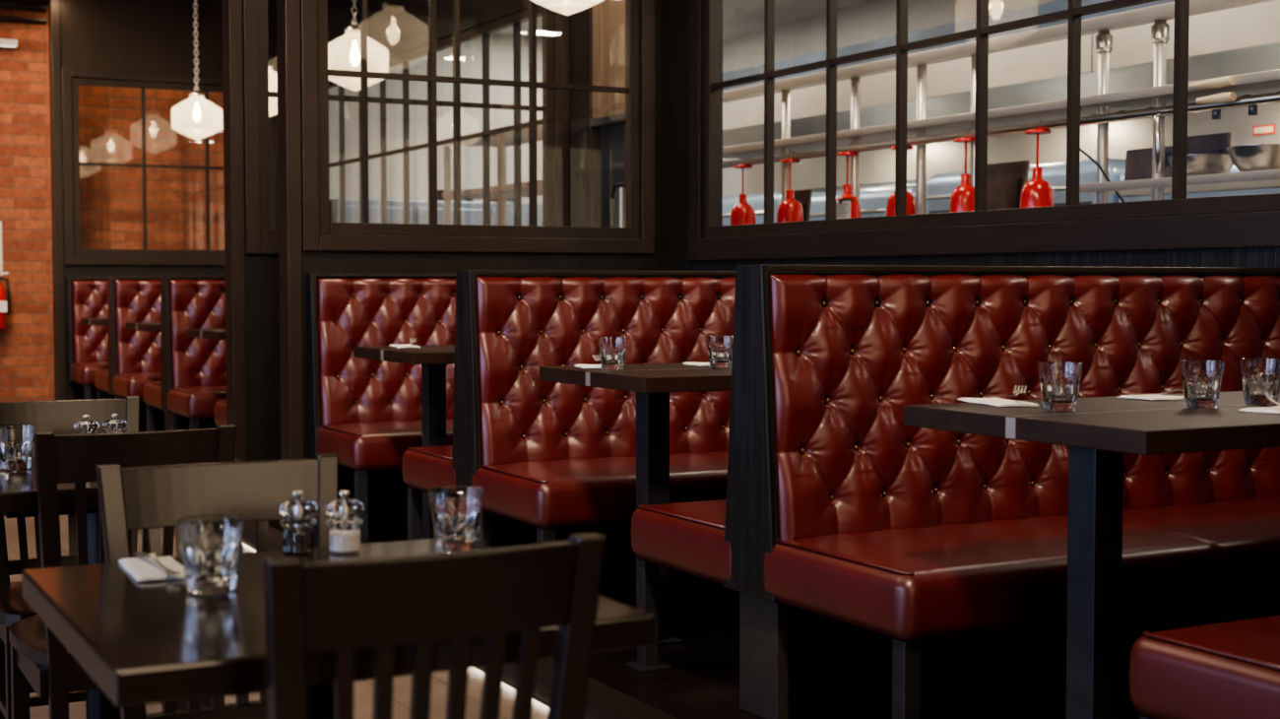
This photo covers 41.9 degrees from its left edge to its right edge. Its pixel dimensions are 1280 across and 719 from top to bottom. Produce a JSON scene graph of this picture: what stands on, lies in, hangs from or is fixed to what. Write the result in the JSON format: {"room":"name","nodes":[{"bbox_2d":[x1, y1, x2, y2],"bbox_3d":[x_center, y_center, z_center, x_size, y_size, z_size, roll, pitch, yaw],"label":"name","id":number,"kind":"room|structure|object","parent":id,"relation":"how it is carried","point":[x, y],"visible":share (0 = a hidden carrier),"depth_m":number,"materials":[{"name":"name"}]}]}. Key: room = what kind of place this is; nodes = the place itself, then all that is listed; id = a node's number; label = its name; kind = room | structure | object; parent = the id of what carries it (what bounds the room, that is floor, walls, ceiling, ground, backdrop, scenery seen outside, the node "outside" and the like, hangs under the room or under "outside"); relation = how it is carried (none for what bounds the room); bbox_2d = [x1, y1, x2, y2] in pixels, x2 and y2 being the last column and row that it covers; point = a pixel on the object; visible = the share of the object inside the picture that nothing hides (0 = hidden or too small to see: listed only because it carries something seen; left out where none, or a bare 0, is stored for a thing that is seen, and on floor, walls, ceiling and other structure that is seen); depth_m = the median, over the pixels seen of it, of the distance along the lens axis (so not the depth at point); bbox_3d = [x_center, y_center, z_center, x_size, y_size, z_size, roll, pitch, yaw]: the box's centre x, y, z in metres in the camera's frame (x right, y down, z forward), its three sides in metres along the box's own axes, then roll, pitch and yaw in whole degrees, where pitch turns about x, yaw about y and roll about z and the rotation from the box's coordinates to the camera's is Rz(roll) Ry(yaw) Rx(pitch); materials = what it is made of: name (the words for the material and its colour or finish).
{"room":"restaurant","nodes":[
{"label":"restaurant","id":0,"kind":"room"},
{"bbox_2d":[0,0,224,401],"bbox_3d":[-4.465,-1.178,12.387,12.700,3.500,0.150,-1,3,-28],"label":"wall","id":1,"kind":"structure","parent":0,"point":[109,117],"depth_m":12.42,"materials":[{"name":"brick"}]},
{"bbox_2d":[0,271,10,328],"bbox_3d":[-4.667,-0.430,12.128,0.187,0.409,0.180,-1,3,-28],"label":"fire extinguisher","id":2,"kind":"object","parent":1,"relation":"attached to","point":[4,304],"visible":1,"depth_m":12.10,"materials":[{"name":"red metal"}]},
{"bbox_2d":[0,38,17,47],"bbox_3d":[-4.893,-2.283,11.967,0.820,0.054,0.107,-1,3,-28],"label":"wall light","id":3,"kind":"object","parent":1,"relation":"attached to","point":[7,42],"visible":1,"depth_m":12.08,"materials":[{"name":"white paint"}]},
{"bbox_2d":[48,0,276,399],"bbox_3d":[-3.410,-1.204,12.399,1.800,3.250,0.130,-1,3,-28],"label":"wall","id":4,"kind":"structure","parent":0,"point":[143,35],"depth_m":12.10,"materials":[{"name":"brown wood"}]},
{"bbox_2d":[10,0,48,2],"bbox_3d":[-7.048,-2.627,10.464,6.400,0.230,0.680,-1,3,-28],"label":"trim","id":5,"kind":"structure","parent":4,"relation":"attached to","point":[37,1],"depth_m":12.04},
{"bbox_2d":[0,0,46,25],"bbox_3d":[-7.096,-2.510,10.645,6.280,0.380,0.325,-1,3,-28],"label":"pipes","id":6,"kind":"object","parent":5,"relation":"hanging from","point":[10,5],"visible":1,"depth_m":11.91,"materials":[{"name":"black metal"}]},
{"bbox_2d":[61,66,278,265],"bbox_3d":[-3.420,-1.399,12.346,1.611,1.407,0.070,-1,3,-28],"label":"window","id":7,"kind":"structure","parent":4,"relation":"in","point":[71,78],"depth_m":12.18,"materials":[{"name":"brown wood"}]},
{"bbox_2d":[3,514,548,718],"bbox_3d":[-3.991,0.951,4.783,6.360,0.060,15.100,-1,3,-28],"label":"floor","id":8,"kind":"structure","parent":0,"point":[402,687],"depth_m":4.63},
{"bbox_2d":[0,394,163,718],"bbox_3d":[-1.266,0.533,3.769,0.374,0.868,0.478,-1,3,-28],"label":"dining chair","id":9,"kind":"object","parent":8,"relation":"on","point":[58,416],"visible":0.31,"depth_m":3.89,"materials":[{"name":"brown wood"}]},
{"bbox_2d":[0,455,244,718],"bbox_3d":[-1.129,0.602,3.529,0.614,0.749,0.676,-1,3,-28],"label":"dining table","id":10,"kind":"object","parent":8,"relation":"on","point":[18,488],"visible":0.05,"depth_m":3.25,"materials":[{"name":"brown wood"}]},
{"bbox_2d":[0,424,35,470],"bbox_3d":[-1.300,0.184,3.480,0.081,0.090,0.081,3,4,45],"label":"glass tumbler","id":11,"kind":"object","parent":10,"relation":"on","point":[16,440],"visible":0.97,"depth_m":3.45,"materials":[{"name":"clear glass"}]},
{"bbox_2d":[73,414,99,434],"bbox_3d":[-1.255,0.169,3.793,0.058,0.089,0.056,-1,3,-28],"label":"mill","id":12,"kind":"object","parent":10,"relation":"on","point":[86,425],"visible":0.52,"depth_m":3.77,"materials":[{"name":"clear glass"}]},
{"bbox_2d":[102,413,127,433],"bbox_3d":[-1.199,0.168,3.822,0.058,0.089,0.056,-1,3,-28],"label":"mill","id":13,"kind":"object","parent":10,"relation":"on","point":[115,424],"visible":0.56,"depth_m":3.80,"materials":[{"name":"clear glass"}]},
{"bbox_2d":[8,424,236,718],"bbox_3d":[-1.036,0.553,3.326,0.374,0.868,0.478,-1,3,-28],"label":"dining chair","id":14,"kind":"object","parent":8,"relation":"on","point":[41,664],"visible":0.38,"depth_m":3.11,"materials":[{"name":"brown wood"}]},
{"bbox_2d":[95,453,338,718],"bbox_3d":[-0.540,0.596,2.387,0.374,0.868,0.478,-1,3,-28],"label":"dining chair","id":15,"kind":"object","parent":8,"relation":"on","point":[153,498],"visible":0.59,"depth_m":2.54,"materials":[{"name":"brown wood"}]},
{"bbox_2d":[21,538,654,718],"bbox_3d":[-0.411,0.666,2.134,0.614,0.749,0.676,-1,3,-28],"label":"dining table","id":16,"kind":"object","parent":8,"relation":"on","point":[151,641],"visible":0.59,"depth_m":1.90,"materials":[{"name":"brown wood"}]},
{"bbox_2d":[118,556,185,581],"bbox_3d":[-0.656,0.282,2.261,0.072,0.006,0.175,-1,3,-25],"label":"napkin","id":17,"kind":"object","parent":16,"relation":"on","point":[140,568],"visible":0.81,"depth_m":2.25,"materials":[{"name":"white fabric"}]},
{"bbox_2d":[133,550,180,575],"bbox_3d":[-0.657,0.271,2.267,0.017,0.010,0.212,-1,3,-29],"label":"knife","id":18,"kind":"object","parent":17,"relation":"on","point":[153,556],"visible":1,"depth_m":2.26,"materials":[{"name":"metal"}]},
{"bbox_2d":[177,514,243,593],"bbox_3d":[-0.541,0.246,2.108,0.081,0.090,0.081,-2,3,-40],"label":"glass tumbler","id":19,"kind":"object","parent":16,"relation":"on","point":[210,544],"visible":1,"depth_m":2.08,"materials":[{"name":"clear glass"}]},
{"bbox_2d":[277,489,318,553],"bbox_3d":[-0.493,0.232,2.410,0.058,0.089,0.056,-1,3,-28],"label":"mill","id":20,"kind":"object","parent":16,"relation":"on","point":[297,511],"visible":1,"depth_m":2.39,"materials":[{"name":"clear glass"}]},
{"bbox_2d":[324,490,364,553],"bbox_3d":[-0.425,0.232,2.409,0.058,0.089,0.056,-1,3,-28],"label":"mill","id":21,"kind":"object","parent":16,"relation":"on","point":[345,532],"visible":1,"depth_m":2.39,"materials":[{"name":"silver glass"}]},
{"bbox_2d":[428,485,485,552],"bbox_3d":[-0.265,0.232,2.417,0.081,0.090,0.081,-1,3,-30],"label":"glass tumbler","id":22,"kind":"object","parent":16,"relation":"on","point":[456,510],"visible":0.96,"depth_m":2.39,"materials":[{"name":"clear glass"}]},
{"bbox_2d":[263,532,606,718],"bbox_3d":[-0.304,0.617,1.929,0.374,0.868,0.478,-1,3,-28],"label":"dining chair","id":23,"kind":"object","parent":8,"relation":"on","point":[345,606],"visible":1,"depth_m":1.71,"materials":[{"name":"brown wood"}]},
{"bbox_2d":[221,0,589,460],"bbox_3d":[-1.067,-1.001,7.964,1.800,3.250,0.130,-1,3,-28],"label":"wall","id":24,"kind":"structure","parent":0,"point":[252,281],"depth_m":7.60,"materials":[{"name":"brown wood"}]},
{"bbox_2d":[242,0,569,254],"bbox_3d":[-1.077,-1.196,7.911,1.611,1.407,0.070,-1,3,-28],"label":"window","id":25,"kind":"structure","parent":24,"relation":"in","point":[260,238],"depth_m":7.81,"materials":[{"name":"brown wood"}]},
{"bbox_2d":[328,33,622,227],"bbox_3d":[-1.095,-1.178,14.025,3.610,3.050,0.100,-1,3,-28],"label":"wall","id":26,"kind":"structure","parent":0,"point":[500,45],"depth_m":13.64,"materials":[{"name":"white paint"}]},
{"bbox_2d":[276,0,677,459],"bbox_3d":[-0.650,-0.965,7.174,1.800,3.250,0.130,-1,3,-28],"label":"wall","id":27,"kind":"structure","parent":0,"point":[294,263],"depth_m":6.85,"materials":[{"name":"brown wood"}]},
{"bbox_2d":[299,0,654,254],"bbox_3d":[-0.660,-1.160,7.121,1.611,1.407,0.070,-1,3,-28],"label":"window","id":28,"kind":"structure","parent":27,"relation":"in","point":[637,236],"depth_m":7.11,"materials":[{"name":"brown wood"}]},
{"bbox_2d":[492,0,879,39],"bbox_3d":[2.125,-2.473,7.857,3.610,0.100,15.100,-1,3,-28],"label":"ceiling","id":29,"kind":"structure","parent":0,"point":[739,17],"depth_m":12.85,"materials":[{"name":"white paint"}]},
{"bbox_2d":[242,519,1142,718],"bbox_3d":[1.612,0.741,7.733,6.370,0.210,15.100,-1,3,-28],"label":"floor","id":30,"kind":"structure","parent":0,"point":[702,681],"depth_m":4.20,"materials":[{"name":"brown wood"}]},
{"bbox_2d":[81,317,107,325],"bbox_3d":[-2.971,0.082,11.643,1.644,0.750,0.645,-1,3,-28],"label":"table","id":31,"kind":"object","parent":30,"relation":"on","point":[100,321],"visible":0.09,"depth_m":11.14,"materials":[{"name":"brown wood"}]},
{"bbox_2d":[65,277,161,399],"bbox_3d":[-3.213,-0.079,12.143,1.715,1.027,0.589,-1,3,-28],"label":"bench","id":32,"kind":"object","parent":30,"relation":"on","point":[87,297],"visible":0.2,"depth_m":11.97,"materials":[{"name":"red leather"}]},
{"bbox_2d":[70,361,107,385],"bbox_3d":[-3.200,0.085,12.132,1.709,0.147,0.543,-1,3,-28],"label":"seat cushion","id":33,"kind":"object","parent":32,"relation":"on","point":[82,372],"depth_m":11.58,"materials":[{"name":"leather"}]},
{"bbox_2d":[94,276,164,431],"bbox_3d":[-2.601,-0.027,10.985,1.715,1.029,1.186,-1,3,-28],"label":"bench","id":34,"kind":"object","parent":30,"relation":"on","point":[133,355],"visible":0.18,"depth_m":10.57,"materials":[{"name":"red leather"}]},
{"bbox_2d":[94,369,108,392],"bbox_3d":[-2.749,0.124,11.277,1.709,0.147,0.543,-1,3,-28],"label":"seat cushion","id":35,"kind":"object","parent":34,"relation":"on","point":[100,375],"depth_m":10.89,"materials":[{"name":"leather"}]},
{"bbox_2d":[113,372,160,400],"bbox_3d":[-2.449,0.149,10.709,1.709,0.147,0.543,-1,3,-28],"label":"seat cushion","id":36,"kind":"object","parent":34,"relation":"on","point":[124,383],"depth_m":10.18,"materials":[{"name":"leather"}]},
{"bbox_2d":[126,321,167,430],"bbox_3d":[-2.239,0.145,10.256,1.644,0.750,0.645,-1,3,-28],"label":"table","id":37,"kind":"object","parent":30,"relation":"on","point":[140,326],"visible":0.12,"depth_m":9.86,"materials":[{"name":"brown wood"}]},
{"bbox_2d":[143,275,226,431],"bbox_3d":[-1.864,0.036,9.588,1.715,1.029,1.186,-1,3,-28],"label":"bench","id":38,"kind":"object","parent":30,"relation":"on","point":[193,370],"visible":0.15,"depth_m":9.17,"materials":[{"name":"red leather"}]},
{"bbox_2d":[143,381,161,408],"bbox_3d":[-2.011,0.187,9.881,1.709,0.147,0.543,-1,3,-28],"label":"seat cushion","id":39,"kind":"object","parent":38,"relation":"on","point":[152,389],"depth_m":9.50,"materials":[{"name":"leather"}]},
{"bbox_2d":[167,384,226,419],"bbox_3d":[-1.711,0.213,9.313,1.709,0.147,0.543,-1,3,-28],"label":"seat cushion","id":40,"kind":"object","parent":38,"relation":"on","point":[192,402],"depth_m":8.77,"materials":[{"name":"leather"}]},
{"bbox_2d":[187,327,225,340],"bbox_3d":[-1.483,0.211,8.825,1.644,0.750,0.645,-1,3,-28],"label":"table","id":41,"kind":"object","parent":30,"relation":"on","point":[212,334],"visible":0.12,"depth_m":8.39,"materials":[{"name":"brown wood"}]},
{"bbox_2d":[214,398,226,425],"bbox_3d":[-1.210,0.094,8.350,1.715,1.027,0.589,-1,3,-28],"label":"bench","id":42,"kind":"object","parent":30,"relation":"on","point":[221,405],"visible":0.02,"depth_m":8.09,"materials":[{"name":"red leather"}]},
{"bbox_2d":[354,344,454,539],"bbox_3d":[-0.196,0.322,6.388,1.644,0.750,0.645,-1,3,-28],"label":"table","id":43,"kind":"object","parent":30,"relation":"on","point":[433,359],"visible":0.26,"depth_m":6.05,"materials":[{"name":"brown wood"}]},
{"bbox_2d":[329,197,542,226],"bbox_3d":[-1.615,-0.426,13.235,1.800,1.620,0.832,-1,3,-28],"label":"tall cabinet","id":44,"kind":"object","parent":30,"relation":"on","point":[472,212],"visible":0.2,"depth_m":12.76,"materials":[{"name":"metal"}]},
{"bbox_2d":[306,273,594,543],"bbox_3d":[-0.454,0.159,6.918,1.715,1.027,0.589,-1,3,-28],"label":"bench","id":45,"kind":"object","parent":30,"relation":"on","point":[366,413],"visible":0.27,"depth_m":6.79,"materials":[{"name":"red leather"}]},
{"bbox_2d":[316,418,452,470],"bbox_3d":[-0.440,0.323,6.907,1.709,0.147,0.543,-1,3,-28],"label":"seat cushion","id":46,"kind":"object","parent":45,"relation":"on","point":[359,444],"depth_m":6.39,"materials":[{"name":"leather"}]},
{"bbox_2d":[442,119,625,227],"bbox_3d":[-0.464,-0.435,9.978,0.440,1.935,2.800,-1,3,-28],"label":"storage rack","id":47,"kind":"object","parent":30,"relation":"on","point":[503,191],"visible":0.09,"depth_m":10.51,"materials":[{"name":"metal"}]},
{"bbox_2d":[442,179,542,199],"bbox_3d":[-0.464,-1.034,9.951,0.440,0.035,2.800,-1,3,-28],"label":"shelf","id":48,"kind":"object","parent":47,"relation":"attached to","point":[502,189],"depth_m":10.51,"materials":[{"name":"metal"}]},
{"bbox_2d":[444,119,542,147],"bbox_3d":[-0.464,-1.384,9.935,0.440,0.035,2.800,-1,3,-28],"label":"shelf","id":49,"kind":"object","parent":47,"relation":"attached to","point":[508,137],"depth_m":10.63,"materials":[{"name":"metal"}]},
{"bbox_2d":[539,361,732,645],"bbox_3d":[0.588,0.390,4.903,1.644,0.750,0.645,-1,3,-28],"label":"table","id":50,"kind":"object","parent":30,"relation":"on","point":[653,383],"visible":0.38,"depth_m":4.57,"materials":[{"name":"brown wood"}]},
{"bbox_2d":[597,336,627,370],"bbox_3d":[-0.075,-0.016,4.572,0.081,0.090,0.081,-2,3,-30],"label":"glass tumbler","id":51,"kind":"object","parent":50,"relation":"on","point":[611,350],"visible":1,"depth_m":4.54,"materials":[{"name":"clear glass"}]},
{"bbox_2d":[705,335,733,368],"bbox_3d":[0.225,-0.021,4.667,0.081,0.090,0.081,3,4,44],"label":"glass tumbler","id":52,"kind":"object","parent":50,"relation":"on","point":[720,348],"visible":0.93,"depth_m":4.64,"materials":[{"name":"clear glass"}]},
{"bbox_2d":[402,269,909,584],"bbox_3d":[0.191,0.214,5.697,1.715,1.029,1.186,-1,3,-28],"label":"bench","id":53,"kind":"object","parent":30,"relation":"on","point":[553,462],"visible":0.42,"depth_m":5.34,"materials":[{"name":"red leather"}]},
{"bbox_2d":[402,445,455,492],"bbox_3d":[0.044,0.365,5.990,1.709,0.147,0.543,-1,3,-28],"label":"seat cushion","id":54,"kind":"object","parent":53,"relation":"on","point":[424,468],"depth_m":5.62,"materials":[{"name":"leather"}]},
{"bbox_2d":[472,450,728,528],"bbox_3d":[0.344,0.391,5.422,1.709,0.147,0.543,-1,3,-28],"label":"seat cushion","id":55,"kind":"object","parent":53,"relation":"on","point":[580,488],"depth_m":5.00,"materials":[{"name":"leather"}]},
{"bbox_2d":[722,191,825,225],"bbox_3d":[0.921,-0.432,12.945,0.744,1.660,1.550,-1,3,-28],"label":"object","id":56,"kind":"object","parent":30,"relation":"on","point":[756,200],"visible":0.07,"depth_m":12.39,"materials":[{"name":"metal"}]},
{"bbox_2d":[809,185,926,220],"bbox_3d":[1.667,-0.348,11.532,0.744,1.620,1.550,-1,3,-28],"label":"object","id":57,"kind":"object","parent":30,"relation":"on","point":[873,202],"visible":0.1,"depth_m":11.13,"materials":[{"name":"metal"}]},
{"bbox_2d":[624,264,1279,718],"bbox_3d":[0.994,0.283,4.178,1.715,1.029,1.186,-1,3,-28],"label":"bench","id":58,"kind":"object","parent":30,"relation":"on","point":[874,560],"visible":0.88,"depth_m":3.85,"materials":[{"name":"red leather"}]},
{"bbox_2d":[631,499,731,584],"bbox_3d":[0.847,0.434,4.471,1.709,0.147,0.543,-1,3,-28],"label":"seat cushion","id":59,"kind":"object","parent":58,"relation":"on","point":[693,538],"depth_m":4.09,"materials":[{"name":"leather"}]},
{"bbox_2d":[764,497,1279,641],"bbox_3d":[1.147,0.460,3.903,1.709,0.147,0.543,-1,3,-28],"label":"seat cushion","id":60,"kind":"object","parent":58,"relation":"on","point":[915,580],"depth_m":3.59,"materials":[{"name":"leather"}]},
{"bbox_2d":[722,0,1279,214],"bbox_3d":[2.028,-0.355,6.969,0.800,2.049,6.050,-1,3,-28],"label":"shelving","id":61,"kind":"object","parent":30,"relation":"on","point":[1263,87],"depth_m":6.91,"materials":[{"name":"metal"}]},
{"bbox_2d":[729,157,755,225],"bbox_3d":[0.561,-0.891,9.127,0.142,0.418,0.142,-1,3,-28],"label":"heat lamp","id":62,"kind":"object","parent":61,"relation":"attached to","point":[742,213],"visible":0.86,"depth_m":9.08,"materials":[{"name":"red metal"}]},
{"bbox_2d":[776,151,803,222],"bbox_3d":[0.782,-0.872,8.709,0.142,0.418,0.142,-1,3,-28],"label":"heat lamp","id":63,"kind":"object","parent":61,"relation":"attached to","point":[790,209],"visible":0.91,"depth_m":8.66,"materials":[{"name":"red metal"}]},
{"bbox_2d":[794,189,812,220],"bbox_3d":[0.842,-0.631,9.176,0.086,0.592,0.240,-1,3,-28],"label":"cutting board","id":64,"kind":"object","parent":61,"relation":"on","point":[803,197],"visible":0.26,"depth_m":9.09,"materials":[{"name":"brown wood"}]},
{"bbox_2d":[835,144,861,218],"bbox_3d":[1.023,-0.851,8.253,0.142,0.418,0.142,-1,3,-28],"label":"heat lamp","id":65,"kind":"object","parent":61,"relation":"attached to","point":[856,210],"visible":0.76,"depth_m":8.22,"materials":[{"name":"red metal"}]},
{"bbox_2d":[835,197,852,218],"bbox_3d":[1.008,-0.714,8.197,0.064,0.150,0.160,-1,3,-28],"label":"ticket","id":66,"kind":"object","parent":65,"relation":"attached to","point":[843,207],"visible":0.55,"depth_m":8.17,"materials":[{"name":"white paper"}]},
{"bbox_2d":[886,145,915,215],"bbox_3d":[1.229,-0.833,7.863,0.142,0.418,0.142,-1,3,-28],"label":"heat lamp","id":67,"kind":"object","parent":61,"relation":"attached to","point":[911,202],"visible":0.25,"depth_m":7.82,"materials":[{"name":"red metal"}]},
{"bbox_2d":[949,128,974,212],"bbox_3d":[1.449,-0.814,7.446,0.142,0.418,0.142,-1,3,-28],"label":"heat lamp","id":68,"kind":"object","parent":61,"relation":"attached to","point":[962,198],"visible":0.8,"depth_m":7.40,"materials":[{"name":"red metal"}]},
{"bbox_2d":[986,160,1029,209],"bbox_3d":[1.652,-0.591,7.755,0.092,0.641,0.350,-1,3,-28],"label":"cutting board","id":69,"kind":"object","parent":61,"relation":"on","point":[1005,180],"visible":0.26,"depth_m":7.71,"materials":[{"name":"brown wood"}]},
{"bbox_2d":[1020,120,1054,207],"bbox_3d":[1.669,-0.795,7.029,0.142,0.418,0.142,-1,3,-28],"label":"heat lamp","id":70,"kind":"object","parent":61,"relation":"attached to","point":[1036,192],"visible":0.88,"depth_m":6.99,"materials":[{"name":"red metal"}]},
{"bbox_2d":[1080,106,1124,201],"bbox_3d":[1.834,-0.817,6.700,0.241,0.404,0.026,2,3,34],"label":"cable","id":71,"kind":"object","parent":61,"relation":"hanging from","point":[1081,150],"visible":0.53,"depth_m":6.70,"materials":[{"name":"black rubber"}]},
{"bbox_2d":[1124,145,1172,180],"bbox_3d":[2.068,-0.784,6.778,0.027,0.144,0.270,-1,3,-28],"label":"cutting board","id":72,"kind":"object","parent":61,"relation":"on","point":[1138,162],"visible":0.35,"depth_m":6.81,"materials":[{"name":"brown wood"}]},
{"bbox_2d":[1152,114,1162,173],"bbox_3d":[1.987,-0.840,6.415,0.040,0.254,0.078,1,3,13],"label":"conduit","id":73,"kind":"object","parent":61,"relation":"attached to","point":[1156,118],"visible":1,"depth_m":6.39,"materials":[{"name":"metal"}]},
{"bbox_2d":[1167,153,1233,176],"bbox_3d":[2.159,-0.738,6.424,0.256,0.081,0.256,-1,3,-28],"label":"mixing bowl","id":74,"kind":"object","parent":61,"relation":"on","point":[1208,163],"visible":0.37,"depth_m":6.33,"materials":[{"name":"metal"}]},
{"bbox_2d":[1187,131,1230,154],"bbox_3d":[2.242,-0.797,6.617,0.025,0.184,0.225,-1,3,-28],"label":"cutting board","id":75,"kind":"object","parent":61,"relation":"on","point":[1218,143],"visible":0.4,"depth_m":6.60,"materials":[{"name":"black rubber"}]},
{"bbox_2d":[1226,143,1279,171],"bbox_3d":[2.298,-0.734,6.160,0.260,0.097,0.260,-1,3,-28],"label":"mixing bowl","id":76,"kind":"object","parent":61,"relation":"on","point":[1261,157],"visible":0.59,"depth_m":6.07,"materials":[{"name":"metal"}]},
{"bbox_2d":[925,158,1125,213],"bbox_3d":[2.437,-0.311,10.073,0.744,1.680,1.650,-1,3,-28],"label":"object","id":77,"kind":"object","parent":30,"relation":"on","point":[940,186],"visible":0.12,"depth_m":9.52,"materials":[{"name":"metal"}]},
{"bbox_2d":[903,390,1279,718],"bbox_3d":[1.391,0.459,3.384,1.644,0.750,0.645,-1,3,-28],"label":"table","id":78,"kind":"object","parent":30,"relation":"on","point":[1097,434],"visible":0.98,"depth_m":3.05,"materials":[{"name":"brown wood"}]},
{"bbox_2d":[957,396,1038,406],"bbox_3d":[0.706,0.084,3.308,0.085,0.006,0.190,-1,3,-13],"label":"napkin","id":79,"kind":"object","parent":78,"relation":"on","point":[997,402],"visible":1,"depth_m":3.28,"materials":[{"name":"white fabric"}]},
{"bbox_2d":[1037,361,1083,411],"bbox_3d":[0.779,0.051,3.106,0.081,0.090,0.081,-2,3,-39],"label":"glass tumbler","id":80,"kind":"object","parent":78,"relation":"on","point":[1059,380],"visible":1,"depth_m":3.08,"materials":[{"name":"clear glass"}]},
{"bbox_2d":[1117,394,1184,400],"bbox_3d":[1.059,0.078,3.443,0.100,0.006,0.110,-1,3,-22],"label":"napkin","id":81,"kind":"object","parent":78,"relation":"on","point":[1145,397],"visible":0.81,"depth_m":3.42,"materials":[{"name":"white fabric"}]},
{"bbox_2d":[1179,359,1224,409],"bbox_3d":[1.065,0.048,3.172,0.081,0.090,0.081,-2,3,-33],"label":"glass tumbler","id":82,"kind":"object","parent":78,"relation":"on","point":[1201,379],"visible":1,"depth_m":3.15,"materials":[{"name":"clear glass"}]},
{"bbox_2d":[1238,405,1279,413],"bbox_3d":[1.217,0.095,3.058,0.120,0.006,0.200,-2,3,-34],"label":"napkin","id":83,"kind":"object","parent":78,"relation":"on","point":[1276,409],"visible":1,"depth_m":3.09,"materials":[{"name":"white fabric"}]},
{"bbox_2d":[1248,383,1279,405],"bbox_3d":[1.170,0.069,3.099,0.023,0.037,0.184,0,3,1],"label":"fork","id":84,"kind":"object","parent":83,"relation":"on","point":[1264,393],"visible":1,"depth_m":3.16,"materials":[{"name":"metal"}]},
{"bbox_2d":[1239,358,1279,406],"bbox_3d":[1.204,0.044,3.241,0.081,0.090,0.081,2,3,40],"label":"glass tumbler","id":85,"kind":"object","parent":78,"relation":"on","point":[1265,372],"visible":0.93,"depth_m":3.21,"materials":[{"name":"clear glass"}]},
{"bbox_2d":[1118,165,1279,201],"bbox_3d":[3.231,-0.213,8.572,0.744,1.620,1.650,-1,3,-28],"label":"kitchen counter","id":86,"kind":"object","parent":30,"relation":"on","point":[1262,190],"visible":0.06,"depth_m":8.47,"materials":[{"name":"metal"}]},
{"bbox_2d":[1129,615,1279,718],"bbox_3d":[1.819,0.355,2.616,1.715,1.029,1.186,-1,3,-28],"label":"bench","id":87,"kind":"object","parent":30,"relation":"on","point":[1230,670],"visible":1,"depth_m":2.63,"materials":[{"name":"red leather"}]},
{"bbox_2d":[327,0,1279,273],"bbox_3d":[0.625,-0.948,6.795,0.120,3.250,14.500,-1,3,-28],"label":"wall","id":88,"kind":"structure","parent":0,"point":[1248,257],"depth_m":7.51,"materials":[{"name":"black wood"}]},
{"bbox_2d":[328,0,542,225],"bbox_3d":[-1.425,-1.319,10.591,0.070,1.475,4.350,-1,3,-28],"label":"window","id":89,"kind":"structure","parent":88,"relation":"in","point":[483,15],"depth_m":9.90,"materials":[{"name":"brown wood"}]},
{"bbox_2d":[600,122,625,227],"bbox_3d":[-0.020,-0.267,8.053,0.056,1.755,0.710,-1,3,-28],"label":"door","id":90,"kind":"structure","parent":88,"relation":"in","point":[612,137],"depth_m":8.23,"materials":[{"name":"metal"}]},
{"bbox_2d":[688,0,1279,260],"bbox_3d":[1.492,-1.067,5.069,0.070,1.471,5.346,-1,3,-28],"label":"window","id":91,"kind":"structure","parent":88,"relation":"in","point":[1180,222],"depth_m":5.81,"materials":[{"name":"brown wood"}]},
{"bbox_2d":[722,0,1056,195],"bbox_3d":[3.677,-1.037,8.743,0.100,3.250,15.100,-1,3,-28],"label":"wall","id":92,"kind":"structure","parent":0,"point":[876,20],"depth_m":12.57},
{"bbox_2d":[722,0,1279,193],"bbox_3d":[2.927,-1.587,9.057,0.892,0.880,10.400,-1,3,-28],"label":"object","id":93,"kind":"structure","parent":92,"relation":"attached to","point":[1245,39],"depth_m":10.13,"materials":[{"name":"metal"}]},
{"bbox_2d":[1252,124,1275,135],"bbox_3d":[3.390,-1.248,9.090,0.006,0.052,0.150,-1,3,-28],"label":"sticker","id":94,"kind":"object","parent":93,"relation":"attached to","point":[1269,128],"visible":1,"depth_m":9.09,"materials":[{"name":"white paper"}]},
{"bbox_2d":[745,102,1279,193],"bbox_3d":[3.311,-1.446,9.266,0.022,0.580,10.400,-1,3,-28],"label":"backsplash","id":95,"kind":"structure","parent":92,"relation":"attached to","point":[875,166],"depth_m":10.80,"materials":[{"name":"metal"}]},
{"bbox_3d":[-3.181,-2.545,5.051,8.190,0.100,15.100,-1,3,-28],"label":"ceiling","id":96,"kind":"structure","parent":0,"visible":0},
{"bbox_2d":[171,0,222,140],"bbox_3d":[-3.098,-2.164,11.677,0.352,1.264,0.352,-1,3,-28],"label":"pendant light","id":97,"kind":"object","parent":96,"relation":"hanging from","point":[197,107],"visible":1,"depth_m":11.66,"materials":[{"name":"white glass"}]},
{"bbox_2d":[268,63,277,117],"bbox_3d":[-2.281,-2.093,10.131,0.352,1.264,0.352,-1,3,-28],"label":"pendant light","id":98,"kind":"object","parent":96,"relation":"hanging from","point":[273,76],"visible":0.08,"depth_m":10.08,"materials":[{"name":"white glass"}]},
{"bbox_2d":[327,0,388,91],"bbox_3d":[-1.484,-2.027,8.687,0.352,1.264,0.352,-1,3,-28],"label":"pendant light","id":99,"kind":"object","parent":96,"relation":"hanging from","point":[349,45],"visible":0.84,"depth_m":8.64,"materials":[{"name":"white glass"}]},
{"bbox_2d":[530,0,604,15],"bbox_3d":[-0.272,-1.915,6.221,0.352,1.264,0.352,-1,3,-28],"label":"pendant light","id":100,"kind":"object","parent":96,"relation":"hanging from","point":[564,7],"visible":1,"depth_m":6.24,"materials":[{"name":"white glass"}]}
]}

